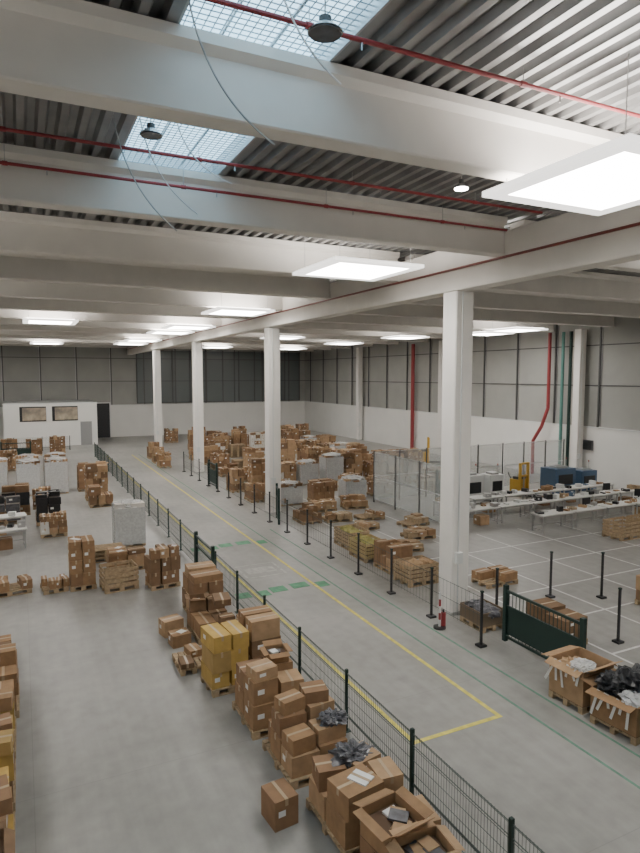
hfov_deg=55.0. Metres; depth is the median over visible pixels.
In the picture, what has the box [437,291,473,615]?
concrete column
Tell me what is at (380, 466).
wooden pallet
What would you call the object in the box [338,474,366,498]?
wooden pallet
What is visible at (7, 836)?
wooden pallet
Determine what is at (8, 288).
concrete beam
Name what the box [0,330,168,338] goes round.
concrete beam
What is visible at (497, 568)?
barrier post
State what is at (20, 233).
concrete beam
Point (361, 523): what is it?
wooden pallet
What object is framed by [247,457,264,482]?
cardboard boxes
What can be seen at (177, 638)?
cardboard box
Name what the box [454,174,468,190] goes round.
lamp
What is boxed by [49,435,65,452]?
wooden pallet
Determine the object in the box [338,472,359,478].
wooden pallet
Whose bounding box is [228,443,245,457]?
pallets
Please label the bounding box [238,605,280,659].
wooden pallet
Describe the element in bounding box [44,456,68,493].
pallet
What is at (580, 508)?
work table
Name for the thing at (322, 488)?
wooden pallet
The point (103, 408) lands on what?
door
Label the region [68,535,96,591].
wooden pallet
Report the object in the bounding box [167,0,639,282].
ceiling
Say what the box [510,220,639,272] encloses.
concrete beam
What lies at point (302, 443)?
wooden pallet
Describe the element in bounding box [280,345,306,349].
ceiling panel
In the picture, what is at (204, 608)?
wooden pallet
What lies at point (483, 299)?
concrete beam
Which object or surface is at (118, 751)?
floor
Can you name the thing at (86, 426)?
door
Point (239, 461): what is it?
pallets
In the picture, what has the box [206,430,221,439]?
wooden pallet
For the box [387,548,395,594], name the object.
barrier post
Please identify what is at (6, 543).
work table
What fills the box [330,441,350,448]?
wooden pallet
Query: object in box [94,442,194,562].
mesh fence
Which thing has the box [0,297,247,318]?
concrete beam
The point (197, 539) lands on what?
metal gate
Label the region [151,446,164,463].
wooden pallet
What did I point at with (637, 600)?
wooden pallet
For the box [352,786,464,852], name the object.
open cardboard box
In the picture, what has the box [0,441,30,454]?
metal gate
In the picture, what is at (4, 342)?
concrete beam
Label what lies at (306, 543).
barrier post
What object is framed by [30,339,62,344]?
ceiling panel
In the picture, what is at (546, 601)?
wooden pallet
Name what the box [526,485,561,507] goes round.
work table
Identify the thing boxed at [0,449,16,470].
wooden pallet
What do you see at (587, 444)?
wall monitor
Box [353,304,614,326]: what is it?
concrete beam
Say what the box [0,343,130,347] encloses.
concrete beam
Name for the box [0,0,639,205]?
concrete beam
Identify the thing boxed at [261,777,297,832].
cardboard box
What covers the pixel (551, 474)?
machine
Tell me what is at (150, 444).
wooden pallet
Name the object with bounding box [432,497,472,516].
work table
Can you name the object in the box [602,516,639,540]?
wooden pallet
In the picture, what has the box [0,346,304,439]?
wall
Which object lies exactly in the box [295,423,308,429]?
wooden pallet
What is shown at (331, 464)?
wooden pallet
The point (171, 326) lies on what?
ceiling light
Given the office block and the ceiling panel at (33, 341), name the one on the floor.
the office block
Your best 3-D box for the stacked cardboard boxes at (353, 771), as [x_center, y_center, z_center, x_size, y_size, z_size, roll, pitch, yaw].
[0.531,5.297,8.991,1.100,0.956,1.269,-2,5,-26]
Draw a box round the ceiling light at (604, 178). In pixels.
[482,53,639,215]
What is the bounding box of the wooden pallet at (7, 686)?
[0,679,16,757]
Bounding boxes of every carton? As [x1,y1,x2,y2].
[542,645,621,714]
[579,663,639,745]
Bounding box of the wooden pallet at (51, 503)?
[34,489,61,525]
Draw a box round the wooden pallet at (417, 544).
[396,539,423,551]
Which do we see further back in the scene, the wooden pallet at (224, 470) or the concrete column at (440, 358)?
the concrete column at (440, 358)
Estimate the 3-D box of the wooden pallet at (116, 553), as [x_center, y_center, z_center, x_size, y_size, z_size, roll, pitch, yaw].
[-6.555,4.446,20.806,1.200,0.701,0.830,-2,5,-26]
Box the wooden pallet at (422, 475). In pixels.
[411,474,434,482]
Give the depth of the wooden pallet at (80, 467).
34.51 m
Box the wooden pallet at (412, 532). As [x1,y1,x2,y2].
[400,526,435,539]
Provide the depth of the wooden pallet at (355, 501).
30.19 m
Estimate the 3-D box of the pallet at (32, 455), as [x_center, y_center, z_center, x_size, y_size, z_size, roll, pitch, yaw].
[-16.671,2.566,35.153,1.289,2.077,1.083,-2,5,-21]
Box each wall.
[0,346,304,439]
[304,317,639,488]
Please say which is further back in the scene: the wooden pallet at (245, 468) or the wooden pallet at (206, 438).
the wooden pallet at (206, 438)
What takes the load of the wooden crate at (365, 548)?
on the floor
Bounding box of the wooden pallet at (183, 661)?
[172,642,201,676]
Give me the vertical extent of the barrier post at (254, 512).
1.370 m
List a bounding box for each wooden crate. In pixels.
[99,559,138,593]
[334,524,369,550]
[349,534,380,562]
[393,555,438,587]
[460,599,502,632]
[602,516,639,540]
[626,514,639,532]
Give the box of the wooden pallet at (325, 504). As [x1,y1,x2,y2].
[308,498,336,512]
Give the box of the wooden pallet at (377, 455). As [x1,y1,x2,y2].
[371,452,380,460]
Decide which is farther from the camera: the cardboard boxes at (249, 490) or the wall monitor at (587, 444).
the wall monitor at (587, 444)
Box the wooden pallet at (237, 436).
[231,429,246,446]
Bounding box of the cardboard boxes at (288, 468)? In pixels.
[281,461,295,480]
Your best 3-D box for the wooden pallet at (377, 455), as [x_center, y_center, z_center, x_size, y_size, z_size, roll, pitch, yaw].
[4.108,2.341,45.421,1.220,0.828,0.913,-2,5,-24]
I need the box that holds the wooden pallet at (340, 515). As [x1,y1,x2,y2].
[322,511,352,522]
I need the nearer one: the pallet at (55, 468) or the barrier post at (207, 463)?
the pallet at (55, 468)
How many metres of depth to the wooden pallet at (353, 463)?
38.22 m
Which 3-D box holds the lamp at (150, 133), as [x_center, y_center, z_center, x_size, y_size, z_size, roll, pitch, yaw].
[-2.220,-4.068,8.063,0.300,0.505,0.300,-2,5,-26]
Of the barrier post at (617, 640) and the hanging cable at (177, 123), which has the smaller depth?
the hanging cable at (177, 123)
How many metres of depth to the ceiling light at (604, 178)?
8.28 m
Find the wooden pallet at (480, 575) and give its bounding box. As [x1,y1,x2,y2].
[471,565,517,588]
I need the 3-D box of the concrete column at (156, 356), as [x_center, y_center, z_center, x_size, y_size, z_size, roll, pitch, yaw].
[-13.990,-2.229,52.961,0.600,8.690,0.690,-2,5,-26]
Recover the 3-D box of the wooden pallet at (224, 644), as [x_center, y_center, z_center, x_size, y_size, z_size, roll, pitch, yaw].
[-2.000,4.835,12.926,0.809,1.227,0.804,-3,5,-29]
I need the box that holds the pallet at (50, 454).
[42,451,65,486]
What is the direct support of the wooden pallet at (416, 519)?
on the floor
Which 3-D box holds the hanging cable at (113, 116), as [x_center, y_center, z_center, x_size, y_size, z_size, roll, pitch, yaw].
[-2.462,-3.552,8.626,0.883,1.590,0.084,0,5,2]
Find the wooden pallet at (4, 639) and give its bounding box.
[0,634,11,644]
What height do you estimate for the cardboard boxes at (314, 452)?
1.917 m
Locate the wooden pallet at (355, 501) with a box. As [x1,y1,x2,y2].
[340,494,368,509]
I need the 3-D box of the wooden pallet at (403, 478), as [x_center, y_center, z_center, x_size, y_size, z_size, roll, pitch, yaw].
[4.751,3.075,37.185,1.201,0.725,0.902,-2,5,-28]
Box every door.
[80,421,91,444]
[97,402,110,437]
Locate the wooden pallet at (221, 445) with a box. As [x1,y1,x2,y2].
[208,440,224,453]
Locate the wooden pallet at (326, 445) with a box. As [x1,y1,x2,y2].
[316,443,331,452]
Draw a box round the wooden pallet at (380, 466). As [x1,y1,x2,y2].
[363,460,386,477]
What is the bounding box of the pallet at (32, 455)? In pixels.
[15,453,39,458]
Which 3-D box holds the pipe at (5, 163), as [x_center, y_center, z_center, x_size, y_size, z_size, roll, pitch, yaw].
[-4.647,-4.237,9.711,19.800,0.440,0.066,-2,5,-26]
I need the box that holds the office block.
[2,400,97,447]
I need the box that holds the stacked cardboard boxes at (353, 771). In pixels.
[306,738,403,852]
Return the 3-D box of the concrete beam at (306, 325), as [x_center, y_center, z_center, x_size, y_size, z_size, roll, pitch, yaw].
[3.901,-6.482,39.206,20.100,0.840,0.490,-2,5,-26]
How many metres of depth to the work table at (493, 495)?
29.22 m
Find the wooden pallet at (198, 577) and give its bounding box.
[182,561,222,612]
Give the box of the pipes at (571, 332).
[530,331,572,473]
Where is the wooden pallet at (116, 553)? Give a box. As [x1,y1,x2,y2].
[106,545,145,569]
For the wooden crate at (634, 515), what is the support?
on the floor
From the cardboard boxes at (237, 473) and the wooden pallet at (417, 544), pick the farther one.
the cardboard boxes at (237, 473)
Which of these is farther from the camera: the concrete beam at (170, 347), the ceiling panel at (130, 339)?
the concrete beam at (170, 347)
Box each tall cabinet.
[470,464,483,503]
[480,463,503,501]
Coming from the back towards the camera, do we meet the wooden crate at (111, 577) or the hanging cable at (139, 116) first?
the wooden crate at (111, 577)
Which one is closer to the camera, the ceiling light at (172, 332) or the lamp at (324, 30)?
the lamp at (324, 30)
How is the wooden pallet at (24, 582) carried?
on the floor
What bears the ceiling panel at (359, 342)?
attached to the ceiling at (579, 48)
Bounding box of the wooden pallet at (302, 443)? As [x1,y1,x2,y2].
[297,439,315,459]
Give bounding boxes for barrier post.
[206,463,209,485]
[216,467,219,491]
[226,472,230,497]
[238,478,242,505]
[252,484,256,513]
[267,491,272,522]
[284,500,289,532]
[304,509,310,544]
[327,520,334,558]
[354,533,361,574]
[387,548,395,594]
[426,567,436,618]
[475,590,486,648]
[495,567,498,604]
[545,551,554,597]
[596,552,606,598]
[612,587,623,644]
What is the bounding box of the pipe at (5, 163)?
[0,140,506,230]
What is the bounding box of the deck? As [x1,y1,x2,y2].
[90,214,171,227]
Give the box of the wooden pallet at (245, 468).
[233,466,247,481]
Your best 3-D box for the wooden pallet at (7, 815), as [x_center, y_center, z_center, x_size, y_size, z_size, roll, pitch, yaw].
[-4.643,5.302,8.203,1.006,1.077,1.225,-2,5,-26]
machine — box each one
[540,457,575,493]
[574,460,596,490]
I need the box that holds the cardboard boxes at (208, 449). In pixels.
[204,444,219,463]
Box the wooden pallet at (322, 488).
[307,478,334,500]
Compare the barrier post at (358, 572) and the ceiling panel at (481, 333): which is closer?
the barrier post at (358, 572)
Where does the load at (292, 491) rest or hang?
on the floor
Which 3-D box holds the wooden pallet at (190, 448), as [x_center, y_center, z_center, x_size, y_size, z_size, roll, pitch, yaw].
[-9.465,2.037,47.774,1.264,1.044,1.018,-2,5,-26]
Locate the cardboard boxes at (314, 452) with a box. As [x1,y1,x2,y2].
[302,446,324,462]
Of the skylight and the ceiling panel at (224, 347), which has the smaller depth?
the skylight
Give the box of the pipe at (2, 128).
[0,117,542,213]
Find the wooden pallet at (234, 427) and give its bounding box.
[233,426,246,433]
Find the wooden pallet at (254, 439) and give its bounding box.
[247,432,264,455]
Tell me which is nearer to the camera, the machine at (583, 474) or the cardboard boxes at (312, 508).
the cardboard boxes at (312, 508)
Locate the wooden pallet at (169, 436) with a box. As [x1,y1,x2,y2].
[164,428,177,442]
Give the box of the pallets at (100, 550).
[95,542,122,562]
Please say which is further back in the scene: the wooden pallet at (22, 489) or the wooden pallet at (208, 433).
the wooden pallet at (208, 433)
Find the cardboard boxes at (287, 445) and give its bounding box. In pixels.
[281,438,294,460]
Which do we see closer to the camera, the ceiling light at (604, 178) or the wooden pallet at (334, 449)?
the ceiling light at (604, 178)
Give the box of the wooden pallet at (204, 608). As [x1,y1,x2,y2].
[184,591,230,644]
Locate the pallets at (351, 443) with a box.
[347,442,359,445]
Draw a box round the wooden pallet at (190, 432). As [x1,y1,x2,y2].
[187,430,192,449]
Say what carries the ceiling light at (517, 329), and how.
attached to the ceiling at (579, 48)
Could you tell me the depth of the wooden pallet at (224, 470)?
39.72 m
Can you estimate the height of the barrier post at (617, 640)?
1.370 m
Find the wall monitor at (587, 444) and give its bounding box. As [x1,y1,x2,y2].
[583,439,592,450]
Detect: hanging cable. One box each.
[113,116,176,230]
[139,116,197,213]
[177,123,232,183]
[188,0,274,144]
[284,0,341,84]
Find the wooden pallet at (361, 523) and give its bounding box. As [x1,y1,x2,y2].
[347,520,379,529]
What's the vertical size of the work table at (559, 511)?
0.975 m
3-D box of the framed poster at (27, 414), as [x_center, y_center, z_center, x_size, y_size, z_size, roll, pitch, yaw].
[-26.039,-1.113,55.785,2.200,1.350,0.065,-2,5,-26]
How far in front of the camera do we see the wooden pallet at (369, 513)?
27.91 m
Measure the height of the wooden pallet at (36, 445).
1.351 m
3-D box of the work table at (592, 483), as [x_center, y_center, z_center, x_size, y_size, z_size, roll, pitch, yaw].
[14.686,3.323,32.641,1.800,0.982,0.750,-2,5,-26]
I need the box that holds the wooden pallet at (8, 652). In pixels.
[0,643,19,717]
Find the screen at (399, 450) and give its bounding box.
[373,439,564,522]
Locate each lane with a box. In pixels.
[107,455,502,743]
[140,455,639,788]
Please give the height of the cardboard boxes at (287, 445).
1.884 m
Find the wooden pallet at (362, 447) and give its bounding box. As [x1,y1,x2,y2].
[346,444,366,470]
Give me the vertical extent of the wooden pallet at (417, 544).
0.307 m
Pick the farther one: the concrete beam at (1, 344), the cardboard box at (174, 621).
the concrete beam at (1, 344)
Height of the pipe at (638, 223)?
0.055 m
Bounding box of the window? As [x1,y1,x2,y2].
[136,350,299,403]
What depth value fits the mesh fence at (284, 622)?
9.78 m
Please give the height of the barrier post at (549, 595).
1.370 m
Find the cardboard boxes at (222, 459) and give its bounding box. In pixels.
[210,453,229,470]
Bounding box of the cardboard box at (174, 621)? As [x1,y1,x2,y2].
[158,613,183,638]
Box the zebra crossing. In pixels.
[192,540,329,598]
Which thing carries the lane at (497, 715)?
on the floor
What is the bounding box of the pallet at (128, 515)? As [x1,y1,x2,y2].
[111,499,145,547]
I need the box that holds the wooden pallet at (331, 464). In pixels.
[319,452,343,480]
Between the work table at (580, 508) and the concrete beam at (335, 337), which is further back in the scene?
the concrete beam at (335, 337)
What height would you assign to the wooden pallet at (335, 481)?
0.680 m
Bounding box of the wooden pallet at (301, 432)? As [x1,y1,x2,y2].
[299,430,309,439]
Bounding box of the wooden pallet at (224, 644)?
[200,620,248,697]
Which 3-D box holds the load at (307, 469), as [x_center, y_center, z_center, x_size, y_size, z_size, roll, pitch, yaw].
[-0.849,2.707,36.989,1.338,1.491,1.092,-2,5,-26]
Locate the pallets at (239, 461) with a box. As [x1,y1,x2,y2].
[231,459,242,467]
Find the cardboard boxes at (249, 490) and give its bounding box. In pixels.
[244,482,264,502]
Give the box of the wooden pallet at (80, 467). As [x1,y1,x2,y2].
[77,462,87,491]
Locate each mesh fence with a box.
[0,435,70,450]
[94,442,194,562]
[214,551,544,852]
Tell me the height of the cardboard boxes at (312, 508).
0.748 m
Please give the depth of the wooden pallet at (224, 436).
51.78 m
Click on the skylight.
(353, 16)
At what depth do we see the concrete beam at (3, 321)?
36.00 m
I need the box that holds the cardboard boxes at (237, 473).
[226,468,243,492]
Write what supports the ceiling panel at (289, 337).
attached to the ceiling at (579, 48)
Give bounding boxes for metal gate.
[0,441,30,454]
[194,531,214,563]
[208,459,217,488]
[276,483,279,524]
[435,469,440,497]
[502,584,586,659]
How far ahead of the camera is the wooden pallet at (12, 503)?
27.09 m
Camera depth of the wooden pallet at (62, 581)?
18.55 m
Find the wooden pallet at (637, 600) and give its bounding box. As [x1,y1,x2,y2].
[635,574,639,604]
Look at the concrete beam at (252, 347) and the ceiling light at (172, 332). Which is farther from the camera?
the concrete beam at (252, 347)
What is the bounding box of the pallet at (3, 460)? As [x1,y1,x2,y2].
[0,457,7,494]
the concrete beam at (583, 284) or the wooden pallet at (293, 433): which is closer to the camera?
the concrete beam at (583, 284)
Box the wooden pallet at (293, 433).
[283,428,298,439]
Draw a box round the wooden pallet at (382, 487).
[367,479,393,496]
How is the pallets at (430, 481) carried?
on the floor
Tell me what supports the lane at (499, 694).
on the floor
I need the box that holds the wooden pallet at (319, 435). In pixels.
[316,434,329,439]
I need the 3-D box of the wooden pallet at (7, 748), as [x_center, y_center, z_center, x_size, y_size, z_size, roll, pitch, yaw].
[-5.249,5.158,9.459,1.019,1.156,1.241,-2,5,-26]
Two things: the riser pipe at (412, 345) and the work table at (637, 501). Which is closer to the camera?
the work table at (637, 501)
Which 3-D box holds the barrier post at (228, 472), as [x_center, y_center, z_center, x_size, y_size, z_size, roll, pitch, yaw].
[-4.858,3.124,32.695,0.200,1.370,0.200,-2,5,-26]
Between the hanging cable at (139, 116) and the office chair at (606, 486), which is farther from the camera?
the office chair at (606, 486)
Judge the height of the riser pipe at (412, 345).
9.200 m
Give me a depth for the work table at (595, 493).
29.99 m
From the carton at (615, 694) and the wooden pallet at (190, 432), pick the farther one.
the wooden pallet at (190, 432)
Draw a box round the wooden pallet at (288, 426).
[281,424,293,438]
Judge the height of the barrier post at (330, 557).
1.370 m
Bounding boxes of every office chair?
[603,483,613,500]
[634,489,639,506]
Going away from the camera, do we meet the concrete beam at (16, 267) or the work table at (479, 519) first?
the concrete beam at (16, 267)
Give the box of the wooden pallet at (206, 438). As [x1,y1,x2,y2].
[204,433,211,443]
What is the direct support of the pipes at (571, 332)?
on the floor
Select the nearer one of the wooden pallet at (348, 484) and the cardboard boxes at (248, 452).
the wooden pallet at (348, 484)
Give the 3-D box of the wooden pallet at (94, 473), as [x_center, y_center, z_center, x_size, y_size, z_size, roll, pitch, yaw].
[-11.760,2.855,32.468,1.220,1.944,0.990,-2,5,-26]
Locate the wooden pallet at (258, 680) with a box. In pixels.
[232,638,303,740]
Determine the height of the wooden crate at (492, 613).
0.602 m
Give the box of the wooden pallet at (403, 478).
[386,470,410,484]
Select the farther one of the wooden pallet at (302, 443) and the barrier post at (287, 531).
the wooden pallet at (302, 443)
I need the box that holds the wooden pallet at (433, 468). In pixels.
[427,466,440,478]
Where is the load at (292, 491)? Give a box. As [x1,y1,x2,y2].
[281,480,302,505]
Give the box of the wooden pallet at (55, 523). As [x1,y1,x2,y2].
[39,510,67,537]
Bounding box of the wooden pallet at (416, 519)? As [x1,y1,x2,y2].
[396,513,429,527]
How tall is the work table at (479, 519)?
0.990 m
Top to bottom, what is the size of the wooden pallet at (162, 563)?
1.268 m
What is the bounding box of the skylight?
[117,0,391,174]
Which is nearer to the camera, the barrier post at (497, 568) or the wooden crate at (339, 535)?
the barrier post at (497, 568)
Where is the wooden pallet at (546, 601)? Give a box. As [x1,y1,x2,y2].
[526,597,587,644]
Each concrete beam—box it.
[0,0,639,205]
[0,143,507,256]
[0,211,399,282]
[0,253,330,298]
[0,280,282,310]
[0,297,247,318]
[0,309,220,325]
[0,318,199,330]
[0,325,170,334]
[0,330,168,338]
[0,334,156,340]
[0,338,146,342]
[0,341,137,345]
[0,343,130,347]
[165,347,313,351]
[176,345,330,349]
[186,343,350,347]
[202,340,372,346]
[213,337,398,344]
[229,333,427,341]
[251,328,442,338]
[278,322,503,335]
[310,314,553,331]
[337,279,639,317]
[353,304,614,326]
[405,254,639,301]
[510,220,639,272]
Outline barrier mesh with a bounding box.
[184,454,479,630]
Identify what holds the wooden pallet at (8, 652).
on the floor
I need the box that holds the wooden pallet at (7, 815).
[0,766,14,829]
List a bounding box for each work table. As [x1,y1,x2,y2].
[0,511,26,535]
[0,519,26,550]
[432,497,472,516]
[469,492,504,513]
[469,502,499,525]
[492,499,532,522]
[497,488,534,510]
[524,493,563,518]
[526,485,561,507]
[530,506,574,533]
[554,483,588,503]
[554,491,591,508]
[563,497,605,528]
[580,480,614,497]
[583,489,618,504]
[595,501,635,520]
[609,484,639,501]
[623,497,639,517]
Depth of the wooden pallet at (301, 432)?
57.99 m
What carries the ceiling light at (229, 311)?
attached to the ceiling at (579, 48)
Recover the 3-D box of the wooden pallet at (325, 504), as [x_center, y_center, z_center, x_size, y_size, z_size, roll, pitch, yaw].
[0.107,3.799,29.743,1.288,0.512,0.903,-2,5,-25]
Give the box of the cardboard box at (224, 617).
[218,612,237,623]
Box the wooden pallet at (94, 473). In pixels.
[84,461,107,500]
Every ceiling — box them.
[0,0,186,219]
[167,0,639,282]
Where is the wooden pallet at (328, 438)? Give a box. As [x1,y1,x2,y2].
[319,435,336,442]
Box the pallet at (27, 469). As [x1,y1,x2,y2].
[15,458,40,495]
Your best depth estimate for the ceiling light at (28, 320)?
29.42 m
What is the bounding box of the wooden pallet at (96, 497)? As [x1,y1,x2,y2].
[88,484,112,507]
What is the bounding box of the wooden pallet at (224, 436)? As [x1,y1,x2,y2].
[212,432,228,452]
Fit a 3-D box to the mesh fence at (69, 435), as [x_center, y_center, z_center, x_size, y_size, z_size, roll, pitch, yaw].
[-27.943,1.648,51.219,13.340,1.250,0.140,-2,5,-26]
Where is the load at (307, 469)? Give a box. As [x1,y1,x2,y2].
[295,458,318,484]
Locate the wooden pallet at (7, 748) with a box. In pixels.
[0,712,15,811]
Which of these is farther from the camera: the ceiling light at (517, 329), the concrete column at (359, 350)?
the concrete column at (359, 350)
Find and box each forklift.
[420,437,440,462]
[508,462,542,496]
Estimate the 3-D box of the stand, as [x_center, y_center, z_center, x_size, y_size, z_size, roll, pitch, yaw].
[3.095,4.732,15.844,0.339,0.950,0.318,-2,5,-26]
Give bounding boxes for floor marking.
[234,562,286,578]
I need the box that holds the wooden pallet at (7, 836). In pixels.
[0,821,14,852]
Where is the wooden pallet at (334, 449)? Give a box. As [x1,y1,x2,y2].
[328,447,350,455]
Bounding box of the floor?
[0,430,639,852]
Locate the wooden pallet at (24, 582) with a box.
[0,574,32,597]
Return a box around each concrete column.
[152,350,161,446]
[192,342,204,473]
[264,327,281,514]
[356,347,362,439]
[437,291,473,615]
[437,340,442,455]
[570,329,586,466]
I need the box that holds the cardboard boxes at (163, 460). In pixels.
[156,451,171,467]
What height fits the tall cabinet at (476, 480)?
2.000 m
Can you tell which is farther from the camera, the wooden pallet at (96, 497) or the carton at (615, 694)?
the wooden pallet at (96, 497)
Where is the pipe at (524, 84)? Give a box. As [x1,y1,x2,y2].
[204,0,639,117]
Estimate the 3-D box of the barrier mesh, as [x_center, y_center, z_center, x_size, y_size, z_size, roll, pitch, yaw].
[-2.673,3.421,28.206,0.008,0.920,30.002,-2,5,-26]
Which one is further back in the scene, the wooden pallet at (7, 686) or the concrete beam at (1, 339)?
the concrete beam at (1, 339)
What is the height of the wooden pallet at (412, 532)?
0.364 m
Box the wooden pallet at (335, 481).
[311,478,336,490]
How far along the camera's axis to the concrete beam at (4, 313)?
31.92 m
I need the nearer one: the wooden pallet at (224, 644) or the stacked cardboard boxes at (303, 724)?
the stacked cardboard boxes at (303, 724)
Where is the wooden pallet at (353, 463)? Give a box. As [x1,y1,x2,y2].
[339,448,361,475]
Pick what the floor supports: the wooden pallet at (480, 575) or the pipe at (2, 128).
the wooden pallet at (480, 575)
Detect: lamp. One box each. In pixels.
[139,118,162,139]
[307,0,342,42]
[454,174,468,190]
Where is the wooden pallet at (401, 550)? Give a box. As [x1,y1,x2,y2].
[373,539,412,573]
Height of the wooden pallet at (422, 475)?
0.454 m
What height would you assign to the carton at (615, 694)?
1.101 m
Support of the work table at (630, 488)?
on the floor
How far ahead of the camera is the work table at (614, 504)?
27.52 m
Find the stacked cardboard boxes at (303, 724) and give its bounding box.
[262,679,348,789]
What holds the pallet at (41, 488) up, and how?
on the floor
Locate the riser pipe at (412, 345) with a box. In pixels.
[410,344,414,447]
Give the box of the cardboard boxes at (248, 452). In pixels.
[243,447,263,465]
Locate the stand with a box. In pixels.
[433,592,445,630]
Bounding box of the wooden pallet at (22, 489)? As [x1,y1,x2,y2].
[1,482,30,514]
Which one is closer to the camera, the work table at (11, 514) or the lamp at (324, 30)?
the lamp at (324, 30)
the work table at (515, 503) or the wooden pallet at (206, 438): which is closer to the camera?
the work table at (515, 503)
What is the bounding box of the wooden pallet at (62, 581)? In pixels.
[40,574,69,594]
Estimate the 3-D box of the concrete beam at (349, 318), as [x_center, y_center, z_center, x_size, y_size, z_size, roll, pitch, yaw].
[5.867,-6.147,35.172,20.100,0.840,0.490,-2,5,-26]
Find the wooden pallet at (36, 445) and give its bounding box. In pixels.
[25,438,41,455]
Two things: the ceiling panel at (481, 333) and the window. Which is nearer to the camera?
the ceiling panel at (481, 333)
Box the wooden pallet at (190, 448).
[189,447,193,459]
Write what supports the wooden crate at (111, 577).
on the floor
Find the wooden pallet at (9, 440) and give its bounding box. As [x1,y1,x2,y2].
[1,438,17,449]
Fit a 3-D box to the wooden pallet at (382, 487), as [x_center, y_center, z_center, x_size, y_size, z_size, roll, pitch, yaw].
[3.291,3.331,33.554,1.212,0.815,0.915,-2,5,-26]
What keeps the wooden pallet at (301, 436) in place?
on the floor
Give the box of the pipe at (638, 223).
[126,222,639,349]
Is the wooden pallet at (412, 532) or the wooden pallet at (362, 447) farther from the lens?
the wooden pallet at (362, 447)
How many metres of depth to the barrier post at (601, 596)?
17.98 m
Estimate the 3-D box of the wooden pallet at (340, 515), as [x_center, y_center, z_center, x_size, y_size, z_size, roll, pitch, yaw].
[0.765,4.032,27.656,1.280,0.394,0.900,-2,5,-19]
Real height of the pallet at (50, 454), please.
2.096 m
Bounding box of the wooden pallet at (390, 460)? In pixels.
[381,449,403,471]
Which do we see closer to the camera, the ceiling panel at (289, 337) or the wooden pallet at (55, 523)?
the wooden pallet at (55, 523)
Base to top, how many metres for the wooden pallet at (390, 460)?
1.702 m
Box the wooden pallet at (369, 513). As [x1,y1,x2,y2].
[353,509,384,520]
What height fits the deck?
0.090 m
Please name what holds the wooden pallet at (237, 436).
on the floor
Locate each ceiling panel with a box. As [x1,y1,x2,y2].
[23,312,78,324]
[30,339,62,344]
[113,342,147,344]
[123,338,161,341]
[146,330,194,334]
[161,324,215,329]
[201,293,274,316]
[202,346,232,348]
[260,334,304,339]
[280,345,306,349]
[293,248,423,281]
[324,340,362,344]
[381,333,428,339]
[473,329,513,335]
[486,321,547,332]
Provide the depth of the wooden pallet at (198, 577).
16.55 m
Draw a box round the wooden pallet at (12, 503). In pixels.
[0,495,20,524]
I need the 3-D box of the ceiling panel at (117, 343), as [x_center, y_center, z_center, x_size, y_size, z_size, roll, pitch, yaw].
[-15.684,-7.334,50.870,2.400,1.070,2.400,-2,5,-26]
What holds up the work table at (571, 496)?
on the floor
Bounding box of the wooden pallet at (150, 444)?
[147,442,158,458]
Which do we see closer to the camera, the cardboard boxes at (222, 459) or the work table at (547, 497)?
the work table at (547, 497)
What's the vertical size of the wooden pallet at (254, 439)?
1.908 m
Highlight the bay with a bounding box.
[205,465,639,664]
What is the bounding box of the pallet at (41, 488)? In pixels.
[32,486,50,509]
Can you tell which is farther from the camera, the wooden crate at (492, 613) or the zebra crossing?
the zebra crossing
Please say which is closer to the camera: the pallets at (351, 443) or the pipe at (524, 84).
the pipe at (524, 84)
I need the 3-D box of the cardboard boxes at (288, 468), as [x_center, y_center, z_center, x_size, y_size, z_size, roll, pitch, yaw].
[-2.139,2.786,36.478,1.241,1.418,1.242,-2,5,-28]
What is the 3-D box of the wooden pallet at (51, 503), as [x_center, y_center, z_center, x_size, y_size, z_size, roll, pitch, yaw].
[-11.980,3.563,27.132,1.144,1.413,0.961,-2,5,-26]
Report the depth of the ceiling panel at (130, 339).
45.39 m
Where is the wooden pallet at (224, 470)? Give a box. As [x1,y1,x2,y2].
[218,462,237,476]
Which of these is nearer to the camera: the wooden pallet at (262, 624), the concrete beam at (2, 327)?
the wooden pallet at (262, 624)
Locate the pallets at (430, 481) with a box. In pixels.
[417,478,439,491]
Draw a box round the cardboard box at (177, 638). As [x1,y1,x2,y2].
[168,627,190,648]
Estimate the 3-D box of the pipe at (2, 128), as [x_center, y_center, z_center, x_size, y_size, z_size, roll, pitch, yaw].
[-4.188,-4.234,8.763,19.800,0.290,0.066,-2,5,-26]
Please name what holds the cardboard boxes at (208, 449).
on the floor
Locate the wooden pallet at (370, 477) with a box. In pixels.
[365,473,389,480]
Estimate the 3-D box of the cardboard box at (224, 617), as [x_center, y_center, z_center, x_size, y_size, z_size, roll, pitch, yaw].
[-1.904,4.882,14.527,0.797,0.869,0.937,-2,5,-26]
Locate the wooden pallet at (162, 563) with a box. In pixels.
[144,543,180,590]
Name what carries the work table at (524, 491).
on the floor
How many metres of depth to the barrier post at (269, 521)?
27.28 m
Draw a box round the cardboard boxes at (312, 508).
[292,502,321,524]
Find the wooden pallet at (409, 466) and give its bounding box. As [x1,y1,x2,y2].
[401,448,422,475]
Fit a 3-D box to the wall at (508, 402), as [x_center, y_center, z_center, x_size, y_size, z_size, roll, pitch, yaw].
[13.731,-2.291,42.753,0.410,10.500,71.000,-2,5,-26]
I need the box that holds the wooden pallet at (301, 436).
[300,435,316,439]

